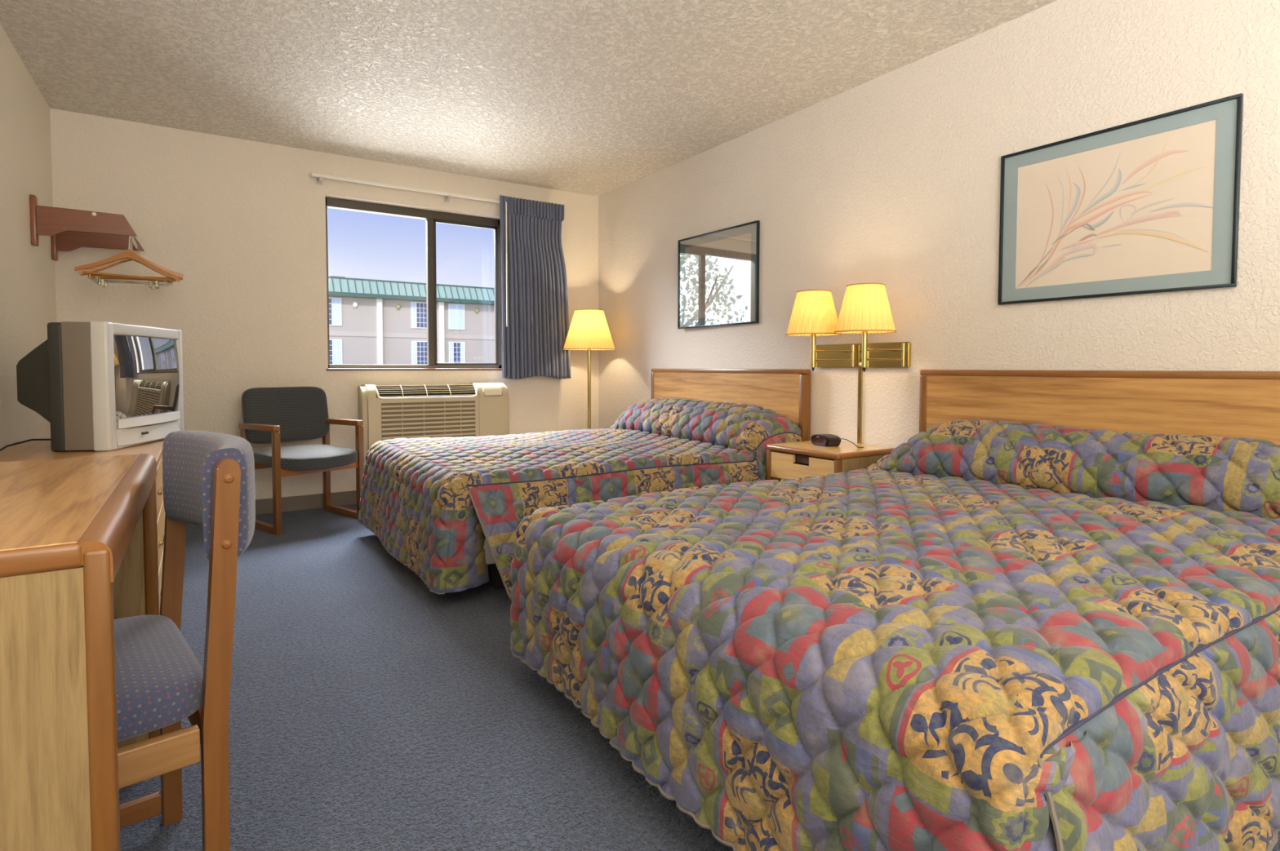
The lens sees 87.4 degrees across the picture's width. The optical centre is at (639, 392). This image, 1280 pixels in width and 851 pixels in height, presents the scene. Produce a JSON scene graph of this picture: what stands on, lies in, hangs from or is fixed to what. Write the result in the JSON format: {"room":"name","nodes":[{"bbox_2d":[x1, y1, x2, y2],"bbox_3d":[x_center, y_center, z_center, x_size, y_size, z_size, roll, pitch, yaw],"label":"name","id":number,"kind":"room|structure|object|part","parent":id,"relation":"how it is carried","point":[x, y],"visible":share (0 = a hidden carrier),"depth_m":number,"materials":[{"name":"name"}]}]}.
{"room":"hotel room","nodes":[
{"label":"hotel room","id":0,"kind":"room"},
{"bbox_2d":[0,23,56,448],"bbox_3d":[-1.230,-0.264,0.475,0.150,2.440,7.958,-1,3,-33],"label":"wall","id":1,"kind":"structure","parent":0,"point":[28,303],"depth_m":3.11,"materials":[{"name":"paint"}]},
{"bbox_2d":[29,194,144,261],"bbox_3d":[-2.980,-0.865,3.654,0.419,0.245,0.600,-1,3,-33],"label":"rack","id":2,"kind":"object","parent":1,"relation":"attached to","point":[68,229],"visible":1,"depth_m":3.46,"materials":[{"name":"brown wood"}]},
{"bbox_3d":[-2.998,-0.853,3.320,0.022,0.245,0.060,-1,3,-33],"label":"wall plate","id":3,"kind":"part","parent":2,"relation":"part of","materials":[{"name":"brown wood"}]},
{"bbox_3d":[-3.294,-0.870,3.771,0.022,0.245,0.060,-1,3,-33],"label":"wall plate","id":4,"kind":"part","parent":2,"relation":"part of","materials":[{"name":"brown wood"}]},
{"bbox_3d":[-2.832,-0.861,3.428,0.419,0.147,0.018,-1,3,-33],"label":"arm","id":5,"kind":"part","parent":2,"relation":"part of","materials":[{"name":"brown wood"}]},
{"bbox_3d":[-3.128,-0.878,3.880,0.419,0.147,0.018,-1,3,-33],"label":"arm","id":6,"kind":"part","parent":2,"relation":"part of","materials":[{"name":"brown wood"}]},
{"bbox_2d":[74,235,178,288],"bbox_3d":[-2.712,-0.703,3.551,0.444,0.281,0.018,-1,2,-26],"label":"clothes hanger","id":7,"kind":"object","parent":2,"relation":"hanging from","point":[127,253],"visible":1,"depth_m":3.54,"materials":[{"name":"brown wood"}]},
{"bbox_2d":[76,236,180,289],"bbox_3d":[-2.742,-0.708,3.609,0.444,0.277,0.019,0,1,-41],"label":"clothes hanger","id":8,"kind":"object","parent":2,"relation":"hanging from","point":[100,282],"visible":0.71,"depth_m":3.65,"materials":[{"name":"brown wood"}]},
{"bbox_2d":[79,236,182,287],"bbox_3d":[-2.713,-0.705,3.588,0.444,0.282,0.018,-1,3,-34],"label":"clothes hanger","id":9,"kind":"object","parent":2,"relation":"hanging from","point":[101,267],"visible":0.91,"depth_m":3.56,"materials":[{"name":"brown wood"}]},
{"bbox_2d":[82,236,182,288],"bbox_3d":[-2.751,-0.707,3.649,0.018,0.284,0.444,2,3,41],"label":"clothes hanger","id":10,"kind":"object","parent":2,"relation":"hanging from","point":[124,261],"visible":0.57,"depth_m":3.59,"materials":[{"name":"brown wood"}]},
{"bbox_3d":[-2.833,-0.849,3.751,0.018,0.017,0.520,-1,3,-33],"label":"rod","id":11,"kind":"part","parent":2,"relation":"part of","materials":[{"name":"silver metal"}]},
{"bbox_2d":[49,108,598,499],"bbox_3d":[-1.903,-0.433,4.905,3.873,2.440,0.200,-1,3,-33],"label":"wall","id":12,"kind":"structure","parent":0,"point":[242,222],"depth_m":4.36,"materials":[{"name":"paint"}]},
{"bbox_2d":[255,490,356,515],"bbox_3d":[-1.848,0.739,4.862,3.573,0.100,0.008,-1,3,-33],"label":"baseboard","id":13,"kind":"structure","parent":12,"relation":"attached to","point":[291,504],"depth_m":4.58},
{"bbox_2d":[311,172,499,203],"bbox_3d":[-1.429,-1.467,5.006,1.860,0.065,0.082,-1,3,-33],"label":"curtain rod","id":14,"kind":"object","parent":12,"relation":"attached to","point":[319,177],"visible":0.72,"depth_m":4.78,"materials":[{"name":"white metal"}]},
{"bbox_2d":[499,195,570,379],"bbox_3d":[-0.825,-0.817,5.336,0.601,1.414,0.089,-1,3,-33],"label":"curtain","id":15,"kind":"object","parent":14,"relation":"hanging from","point":[535,317],"visible":1,"depth_m":5.30,"materials":[{"name":"blue fabric"}]},
{"bbox_2d":[325,197,502,370],"bbox_3d":[-1.644,-0.771,5.017,1.319,1.207,0.154,-1,3,-33],"label":"window","id":16,"kind":"structure","parent":12,"relation":"in","point":[431,217],"depth_m":5.08,"materials":[{"name":"brown metal"}]},
{"bbox_3d":[-1.630,-0.175,5.017,1.319,0.016,0.099,-1,3,-33],"label":"sill","id":17,"kind":"part","parent":16,"relation":"part of","materials":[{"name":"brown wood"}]},
{"bbox_3d":[-1.351,-0.768,5.235,0.506,1.109,0.030,-1,3,-33],"label":"sliding sash","id":18,"kind":"part","parent":16,"relation":"part of","materials":[{"name":"clear glass"}]},
{"bbox_2d":[357,382,509,461],"bbox_3d":[-1.488,0.194,4.953,1.067,0.525,0.209,-1,3,-33],"label":"air conditioner","id":19,"kind":"object","parent":12,"relation":"attached to","point":[473,409],"visible":0.88,"depth_m":4.84,"materials":[{"name":"beige plastic"}]},
{"bbox_2d":[373,383,477,399],"bbox_3d":[-1.536,-0.011,4.853,0.736,0.107,0.105,-1,3,-33],"label":"vent","id":20,"kind":"object","parent":19,"relation":"attached to","point":[462,392],"depth_m":4.84,"materials":[{"name":"beige plastic"}]},
{"bbox_3d":[-1.521,0.244,4.847,0.725,0.432,0.040,-1,3,-33],"label":"panel","id":21,"kind":"part","parent":19,"relation":"part of","materials":[{"name":"beige plastic"}]},
{"bbox_2d":[381,401,475,439],"bbox_3d":[-1.506,0.258,4.829,0.670,0.375,0.008,-1,3,-33],"label":"grille","id":22,"kind":"object","parent":19,"relation":"attached to","point":[399,420],"depth_m":4.82,"materials":[{"name":"beige plastic"}]},
{"bbox_3d":[-1.163,0.186,5.170,0.230,0.525,0.202,-1,3,-33],"label":"control panel","id":23,"kind":"part","parent":19,"relation":"part of","materials":[{"name":"beige plastic"}]},
{"bbox_2d":[0,0,1057,196],"bbox_3d":[0.312,-1.595,1.473,3.873,0.150,8.328,-1,3,-33],"label":"ceiling","id":24,"kind":"structure","parent":0,"point":[597,98],"depth_m":3.26,"materials":[{"name":"paint"}]},
{"bbox_2d":[119,504,1279,850],"bbox_3d":[0.307,0.968,1.571,3.873,0.100,8.328,-1,3,-33],"label":"floor","id":25,"kind":"structure","parent":0,"point":[371,708],"depth_m":1.81,"materials":[{"name":"blue carpet"}]},
{"bbox_2d":[0,453,159,850],"bbox_3d":[-1.181,0.552,1.117,0.581,0.760,1.000,-1,3,-33],"label":"desk","id":26,"kind":"object","parent":25,"relation":"on","point":[78,536],"visible":0.82,"depth_m":0.83,"materials":[{"name":"laminate"}]},
{"bbox_3d":[-0.925,0.206,0.687,0.553,0.033,0.024,-1,3,-33],"label":"rail","id":27,"kind":"part","parent":26,"relation":"part of","materials":[{"name":"orange wood"}]},
{"bbox_3d":[-0.925,0.579,0.702,0.550,0.715,0.016,-1,3,-33],"label":"panel","id":28,"kind":"part","parent":26,"relation":"part of","materials":[{"name":"brown wood"}]},
{"bbox_3d":[-0.684,0.569,0.859,0.028,0.748,0.024,-1,3,-33],"label":"post","id":29,"kind":"part","parent":26,"relation":"part of","materials":[{"name":"orange wood"}]},
{"bbox_3d":[-1.459,0.547,1.518,0.550,0.715,0.016,-1,3,-33],"label":"panel","id":30,"kind":"part","parent":26,"relation":"part of","materials":[{"name":"brown wood"}]},
{"bbox_3d":[-1.218,0.537,1.675,0.028,0.748,0.024,-1,3,-33],"label":"post","id":31,"kind":"part","parent":26,"relation":"part of","materials":[{"name":"orange wood"}]},
{"bbox_2d":[0,440,164,615],"bbox_3d":[-1.980,0.561,2.314,0.552,0.650,1.800,-1,3,-33],"label":"dresser","id":32,"kind":"object","parent":25,"relation":"on","point":[36,450],"visible":0.18,"depth_m":2.52,"materials":[{"name":"brown wood"}]},
{"bbox_2d":[0,439,50,451],"bbox_3d":[-2.338,0.203,2.527,0.033,0.049,0.289,0,2,0],"label":"power cord","id":33,"kind":"object","parent":32,"relation":"on","point":[29,440],"visible":0.8,"depth_m":2.54,"materials":[{"name":"black plastic"}]},
{"bbox_2d":[16,320,184,452],"bbox_3d":[-2.255,-0.035,2.836,0.378,0.500,0.612,0,2,-11],"label":"television","id":34,"kind":"object","parent":32,"relation":"on","point":[100,386],"visible":0.96,"depth_m":2.57,"materials":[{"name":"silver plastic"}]},
{"bbox_3d":[-1.764,0.359,2.444,0.016,0.172,0.580,-1,3,-33],"label":"drawer","id":35,"kind":"part","parent":32,"relation":"part of","materials":[{"name":"brown wood"}]},
{"bbox_3d":[-1.752,0.359,2.452,0.012,0.012,0.120,-1,3,-33],"label":"handle","id":36,"kind":"part","parent":32,"relation":"part of","materials":[{"name":"gold metal"}]},
{"bbox_3d":[-1.764,0.542,2.451,0.016,0.172,0.580,-1,3,-33],"label":"drawer","id":37,"kind":"part","parent":32,"relation":"part of","materials":[{"name":"brown wood"}]},
{"bbox_3d":[-1.765,0.725,2.458,0.016,0.172,0.580,-1,3,-33],"label":"drawer","id":38,"kind":"part","parent":32,"relation":"part of","materials":[{"name":"brown wood"}]},
{"bbox_3d":[-1.753,0.542,2.459,0.012,0.012,0.120,-1,3,-33],"label":"handle","id":39,"kind":"part","parent":32,"relation":"part of","materials":[{"name":"gold metal"}]},
{"bbox_3d":[-2.086,0.340,2.936,0.016,0.172,0.580,-1,3,-33],"label":"drawer","id":40,"kind":"part","parent":32,"relation":"part of","materials":[{"name":"brown wood"}]},
{"bbox_3d":[-2.086,0.523,2.943,0.016,0.172,0.580,-1,3,-33],"label":"drawer","id":41,"kind":"part","parent":32,"relation":"part of","materials":[{"name":"brown wood"}]},
{"bbox_2d":[114,430,255,850],"bbox_3d":[-0.964,0.511,1.152,0.529,0.841,0.488,-2,3,-43],"label":"desk chair","id":42,"kind":"object","parent":25,"relation":"on","point":[208,477],"visible":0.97,"depth_m":1.09,"materials":[{"name":"brown wood"}]},
{"bbox_3d":[-1.003,0.487,1.116,0.425,0.092,0.456,-2,3,-43],"label":"seat","id":43,"kind":"part","parent":42,"relation":"part of","materials":[{"name":"blue fabric"}]},
{"bbox_3d":[-0.837,0.568,0.962,0.348,0.055,0.021,-2,3,-43],"label":"rail","id":44,"kind":"part","parent":42,"relation":"part of","materials":[{"name":"brown wood"}]},
{"bbox_3d":[-0.993,0.507,1.435,0.064,0.827,0.025,-2,3,-43],"label":"leg","id":45,"kind":"part","parent":42,"relation":"part of","materials":[{"name":"brown wood"}]},
{"bbox_3d":[-0.849,0.558,1.260,0.022,0.050,0.430,-2,3,-43],"label":"rail","id":46,"kind":"part","parent":42,"relation":"part of","materials":[{"name":"brown wood"}]},
{"bbox_3d":[-0.811,0.180,1.281,0.112,0.189,0.419,-2,3,-43],"label":"backrest","id":47,"kind":"part","parent":42,"relation":"part of","materials":[{"name":"blue fabric"}]},
{"bbox_3d":[-0.685,0.520,1.100,0.064,0.827,0.025,-2,3,-43],"label":"leg","id":48,"kind":"part","parent":42,"relation":"part of","materials":[{"name":"brown wood"}]},
{"bbox_2d":[238,386,364,535],"bbox_3d":[-2.112,0.390,4.213,0.578,0.846,0.550,2,3,38],"label":"armchair","id":49,"kind":"object","parent":25,"relation":"on","point":[275,416],"visible":0.9,"depth_m":4.22,"materials":[{"name":"grey fabric"}]},
{"bbox_3d":[-2.439,0.518,4.148,0.045,0.595,0.032,2,3,38],"label":"leg","id":50,"kind":"part","parent":49,"relation":"part of","materials":[{"name":"brown wood"}]},
{"bbox_3d":[-2.280,0.206,4.013,0.479,0.044,0.038,2,3,38],"label":"armrest","id":51,"kind":"part","parent":49,"relation":"part of","materials":[{"name":"brown wood"}]},
{"bbox_3d":[-2.283,0.443,4.348,0.024,0.060,0.480,2,3,38],"label":"rail","id":52,"kind":"part","parent":49,"relation":"part of","materials":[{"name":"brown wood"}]},
{"bbox_3d":[-2.104,0.526,3.888,0.045,0.600,0.032,2,3,38],"label":"leg","id":53,"kind":"part","parent":49,"relation":"part of","materials":[{"name":"brown wood"}]},
{"bbox_3d":[-2.292,0.140,4.344,0.122,0.356,0.524,2,3,38],"label":"backrest","id":54,"kind":"part","parent":49,"relation":"part of","materials":[{"name":"grey fabric"}]},
{"bbox_3d":[-2.078,0.395,4.187,0.492,0.128,0.492,2,3,38],"label":"seat","id":55,"kind":"part","parent":49,"relation":"part of","materials":[{"name":"grey fabric"}]},
{"bbox_3d":[-1.951,0.453,4.091,0.024,0.060,0.480,2,3,38],"label":"rail","id":56,"kind":"part","parent":49,"relation":"part of","materials":[{"name":"brown wood"}]},
{"bbox_3d":[-2.126,0.503,4.553,0.045,0.595,0.032,2,3,38],"label":"leg","id":57,"kind":"part","parent":49,"relation":"part of","materials":[{"name":"brown wood"}]},
{"bbox_3d":[-1.966,0.192,4.417,0.479,0.044,0.038,2,3,38],"label":"armrest","id":58,"kind":"part","parent":49,"relation":"part of","materials":[{"name":"brown wood"}]},
{"bbox_3d":[-1.790,0.511,4.292,0.045,0.600,0.032,2,3,38],"label":"leg","id":59,"kind":"part","parent":49,"relation":"part of","materials":[{"name":"brown wood"}]},
{"bbox_2d":[448,486,505,590],"bbox_3d":[-0.313,0.588,3.847,1.860,0.485,1.440,-1,3,-33],"label":"bed","id":60,"kind":"object","parent":25,"relation":"on","point":[495,581],"visible":0.02,"depth_m":2.94,"materials":[{"name":"fabric"}]},
{"bbox_2d":[358,398,802,599],"bbox_3d":[-0.330,0.407,3.743,2.057,0.695,1.797,-1,3,-33],"label":"bedspread","id":61,"kind":"object","parent":60,"relation":"on","point":[410,489],"visible":0.78,"depth_m":3.18,"materials":[{"name":"fabric"}]},
{"bbox_2d":[563,309,615,429],"bbox_3d":[-0.401,0.057,5.371,0.424,1.430,0.424,-1,3,-33],"label":"floor lamp","id":62,"kind":"object","parent":25,"relation":"on","point":[588,330],"visible":0.8,"depth_m":5.22,"materials":[{"name":"yellow fabric"}]},
{"bbox_3d":[-0.400,-0.502,5.350,0.416,0.312,0.416,-1,3,-33],"label":"lamp shade","id":63,"kind":"part","parent":62,"relation":"part of","materials":[{"name":"beige fabric"}]},
{"bbox_3d":[-0.400,-0.656,5.344,0.234,0.005,0.234,-1,3,-33],"label":"shade trim","id":64,"kind":"part","parent":62,"relation":"part of","materials":[{"name":"beige fabric"}]},
{"bbox_3d":[-0.401,-0.348,5.356,0.424,0.005,0.424,-1,3,-33],"label":"shade trim","id":65,"kind":"part","parent":62,"relation":"part of","materials":[{"name":"beige fabric"}]},
{"bbox_2d":[766,440,894,481],"bbox_3d":[0.965,0.559,3.401,0.434,0.580,0.473,-1,3,-33],"label":"nightstand","id":66,"kind":"object","parent":25,"relation":"on","point":[802,460],"visible":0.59,"depth_m":3.27,"materials":[{"name":"brown wood"}]},
{"bbox_3d":[0.677,0.570,3.479,0.028,0.552,0.027,-1,3,-33],"label":"post","id":67,"kind":"part","parent":66,"relation":"part of","materials":[{"name":"orange wood"}]},
{"bbox_3d":[0.855,0.555,3.598,0.404,0.532,0.016,-1,3,-33],"label":"panel","id":68,"kind":"part","parent":66,"relation":"part of","materials":[{"name":"brown wood"}]},
{"bbox_3d":[0.802,0.330,3.285,0.026,0.042,0.104,-1,3,-33],"label":"finger pull","id":69,"kind":"part","parent":66,"relation":"part of","materials":[{"name":"black plastic"}]},
{"bbox_3d":[0.797,0.374,3.284,0.016,0.129,0.411,-1,3,-33],"label":"drawer","id":70,"kind":"part","parent":66,"relation":"part of","materials":[{"name":"brown wood"}]},
{"bbox_2d":[810,434,863,448],"bbox_3d":[0.984,0.242,3.378,0.114,0.056,0.268,-2,3,-36],"label":"alarm clock","id":71,"kind":"object","parent":66,"relation":"on","point":[824,440],"visible":1,"depth_m":3.37,"materials":[{"name":"black plastic"}]},
{"bbox_3d":[1.044,0.249,3.328,0.133,0.042,0.035,2,3,35],"label":"cord","id":72,"kind":"part","parent":71,"relation":"part of","materials":[{"name":"black plastic"}]},
{"bbox_3d":[0.920,0.584,3.107,0.028,0.552,0.027,-1,3,-33],"label":"post","id":73,"kind":"part","parent":66,"relation":"part of","materials":[{"name":"orange wood"}]},
{"bbox_3d":[1.101,0.570,3.222,0.404,0.532,0.016,-1,3,-33],"label":"panel","id":74,"kind":"part","parent":66,"relation":"part of","materials":[{"name":"brown wood"}]},
{"bbox_3d":[0.893,0.660,2.003,1.860,0.485,1.430,-1,3,-33],"label":"bed","id":75,"kind":"object","parent":25,"relation":"on","visible":0},
{"bbox_2d":[509,419,1279,850],"bbox_3d":[0.851,0.465,1.963,2.038,0.657,1.673,-1,3,-33],"label":"bedspread","id":76,"kind":"object","parent":75,"relation":"on","point":[979,635],"visible":1,"depth_m":1.24,"materials":[{"name":"fabric"}]},
{"bbox_2d":[598,0,1279,448],"bbox_3d":[1.887,-0.336,2.511,0.150,2.440,7.958,-1,3,-33],"label":"wall","id":77,"kind":"structure","parent":0,"point":[892,179],"depth_m":3.08,"materials":[{"name":"paint"}]},
{"bbox_2d":[677,220,759,328],"bbox_3d":[0.505,-0.755,4.434,0.019,0.626,0.790,-1,3,-35],"label":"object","id":78,"kind":"object","parent":77,"relation":"attached to","point":[718,271],"visible":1,"depth_m":4.41,"materials":[{"name":"grey glass"}]},
{"bbox_2d":[651,368,811,441],"bbox_3d":[0.533,0.177,4.385,0.086,0.668,1.512,-1,3,-33],"label":"headboard","id":79,"kind":"object","parent":77,"relation":"attached to","point":[786,393],"visible":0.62,"depth_m":4.10,"materials":[{"name":"brown wood"}]},
{"bbox_3d":[0.121,0.168,4.997,0.062,0.638,0.036,-1,3,-33],"label":"trim","id":80,"kind":"part","parent":79,"relation":"part of","materials":[{"name":"orange wood"}]},
{"bbox_3d":[0.525,0.186,4.380,0.056,0.650,1.442,-1,3,-33],"label":"panel","id":81,"kind":"part","parent":79,"relation":"part of","materials":[{"name":"brown wood"}]},
{"bbox_3d":[0.525,-0.143,4.367,0.064,0.028,1.512,-1,3,-33],"label":"trim","id":82,"kind":"part","parent":79,"relation":"part of","materials":[{"name":"orange wood"}]},
{"bbox_3d":[0.928,0.216,3.762,0.062,0.638,0.036,-1,3,-33],"label":"trim","id":83,"kind":"part","parent":79,"relation":"part of","materials":[{"name":"orange wood"}]},
{"bbox_2d":[785,283,911,444],"bbox_3d":[1.015,-0.124,3.372,0.377,0.788,0.642,-1,3,-33],"label":"wall lamp","id":84,"kind":"object","parent":77,"relation":"attached to","point":[865,309],"visible":1,"depth_m":3.34,"materials":[{"name":"yellow fabric"}]},
{"bbox_3d":[0.899,-0.410,3.454,0.276,0.223,0.276,-1,3,-33],"label":"lamp shade","id":85,"kind":"part","parent":84,"relation":"part of","materials":[{"name":"beige fabric"}]},
{"bbox_3d":[0.899,-0.228,3.461,0.026,0.192,0.027,-1,3,-33],"label":"lamp post","id":86,"kind":"part","parent":84,"relation":"part of","materials":[{"name":"gold metal"}]},
{"bbox_3d":[0.899,-0.301,3.458,0.284,0.005,0.284,-1,3,-33],"label":"shade trim","id":87,"kind":"part","parent":84,"relation":"part of","materials":[{"name":"beige fabric"}]},
{"bbox_3d":[0.899,-0.520,3.449,0.176,0.005,0.176,-1,3,-33],"label":"shade trim","id":88,"kind":"part","parent":84,"relation":"part of","materials":[{"name":"beige fabric"}]},
{"bbox_3d":[1.006,-0.193,3.475,0.215,0.056,0.010,0,2,-7],"label":"swing arm","id":89,"kind":"part","parent":84,"relation":"part of","materials":[{"name":"gold metal"}]},
{"bbox_3d":[1.074,-0.217,3.193,0.026,0.192,0.027,-1,3,-33],"label":"lamp post","id":90,"kind":"part","parent":84,"relation":"part of","materials":[{"name":"gold metal"}]},
{"bbox_3d":[1.074,-0.400,3.186,0.276,0.223,0.276,-1,3,-33],"label":"lamp shade","id":91,"kind":"part","parent":84,"relation":"part of","materials":[{"name":"beige fabric"}]},
{"bbox_3d":[1.074,-0.290,3.190,0.284,0.005,0.284,-1,3,-33],"label":"shade trim","id":92,"kind":"part","parent":84,"relation":"part of","materials":[{"name":"beige fabric"}]},
{"bbox_3d":[1.074,-0.509,3.182,0.176,0.005,0.176,-1,3,-33],"label":"shade trim","id":93,"kind":"part","parent":84,"relation":"part of","materials":[{"name":"beige fabric"}]},
{"bbox_3d":[1.175,-0.183,3.216,0.207,0.056,0.010,0,2,-12],"label":"swing arm","id":94,"kind":"part","parent":84,"relation":"part of","materials":[{"name":"gold metal"}]},
{"bbox_2d":[919,369,1279,444],"bbox_3d":[1.752,0.250,2.522,0.086,0.668,1.510,-1,3,-33],"label":"headboard","id":95,"kind":"object","parent":77,"relation":"attached to","point":[1228,404],"visible":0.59,"depth_m":2.46,"materials":[{"name":"brown wood"}]},
{"bbox_3d":[1.340,0.241,3.133,0.062,0.638,0.036,-1,3,-33],"label":"trim","id":96,"kind":"part","parent":95,"relation":"part of","materials":[{"name":"orange wood"}]},
{"bbox_3d":[1.743,-0.070,2.504,0.064,0.028,1.510,-1,3,-33],"label":"trim","id":97,"kind":"part","parent":95,"relation":"part of","materials":[{"name":"orange wood"}]},
{"bbox_2d":[997,93,1243,305],"bbox_3d":[1.761,-0.679,2.536,0.019,0.629,0.788,-1,3,-33],"label":"picture","id":98,"kind":"object","parent":77,"relation":"attached to","point":[1149,205],"visible":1,"depth_m":2.48,"materials":[{"name":"beige paper"}]},
{"label":"outside","id":99,"kind":"structure","parent":0,"visible":0},
{"bbox_3d":[-22.073,1.864,61.289,150.000,0.100,113.442,-1,3,-33],"label":"ground","id":100,"kind":"structure","parent":99,"visible":0},
{"bbox_2d":[328,275,494,364],"bbox_3d":[-16.983,-3.039,53.322,59.200,10.320,13.220,-1,3,-33],"label":"building","id":101,"kind":"structure","parent":100,"relation":"on","point":[371,322],"depth_m":46.41,"materials":[{"name":"beige paint"}]},
{"bbox_2d":[332,298,340,324],"bbox_3d":[-19.940,-5.339,44.078,0.530,1.710,0.013,-1,3,-33],"label":"curtain","id":102,"kind":"object","parent":101,"relation":"hanging from","point":[335,302],"depth_m":44.07,"materials":[{"name":"white fabric"}]},
{"bbox_2d":[332,340,341,364],"bbox_3d":[-19.944,-2.626,44.181,0.530,1.700,0.013,-1,3,-33],"label":"curtain","id":103,"kind":"object","parent":101,"relation":"hanging from","point":[336,344],"depth_m":44.16,"materials":[{"name":"white fabric"}]},
{"bbox_2d":[352,302,357,307],"bbox_3d":[-18.933,-5.885,44.666,0.300,0.390,0.180,-1,3,-33],"label":"wall light","id":104,"kind":"object","parent":101,"relation":"attached to","point":[354,304],"depth_m":44.63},
{"bbox_2d":[412,342,417,364],"bbox_3d":[-15.722,-2.724,46.939,0.318,1.700,0.013,-1,3,-33],"label":"curtain","id":105,"kind":"object","parent":101,"relation":"hanging from","point":[414,344],"depth_m":46.93,"materials":[{"name":"white fabric"}]},
{"bbox_2d":[412,302,417,327],"bbox_3d":[-15.718,-5.437,46.836,0.318,1.710,0.013,-1,3,-33],"label":"curtain","id":106,"kind":"object","parent":101,"relation":"hanging from","point":[414,304],"depth_m":46.84,"materials":[{"name":"white fabric"}]},
{"bbox_2d":[448,304,463,328],"bbox_3d":[-13.209,-5.495,48.463,1.060,1.710,0.033,-1,3,-33],"label":"curtain","id":107,"kind":"object","parent":101,"relation":"hanging from","point":[455,311],"depth_m":48.44,"materials":[{"name":"white fabric"}]},
{"bbox_2d":[449,342,464,363],"bbox_3d":[-13.219,-2.782,48.575,1.060,1.700,0.013,-1,3,-33],"label":"window","id":108,"kind":"structure","parent":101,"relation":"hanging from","point":[456,349],"depth_m":48.58,"materials":[{"name":"white glass"}]}
]}

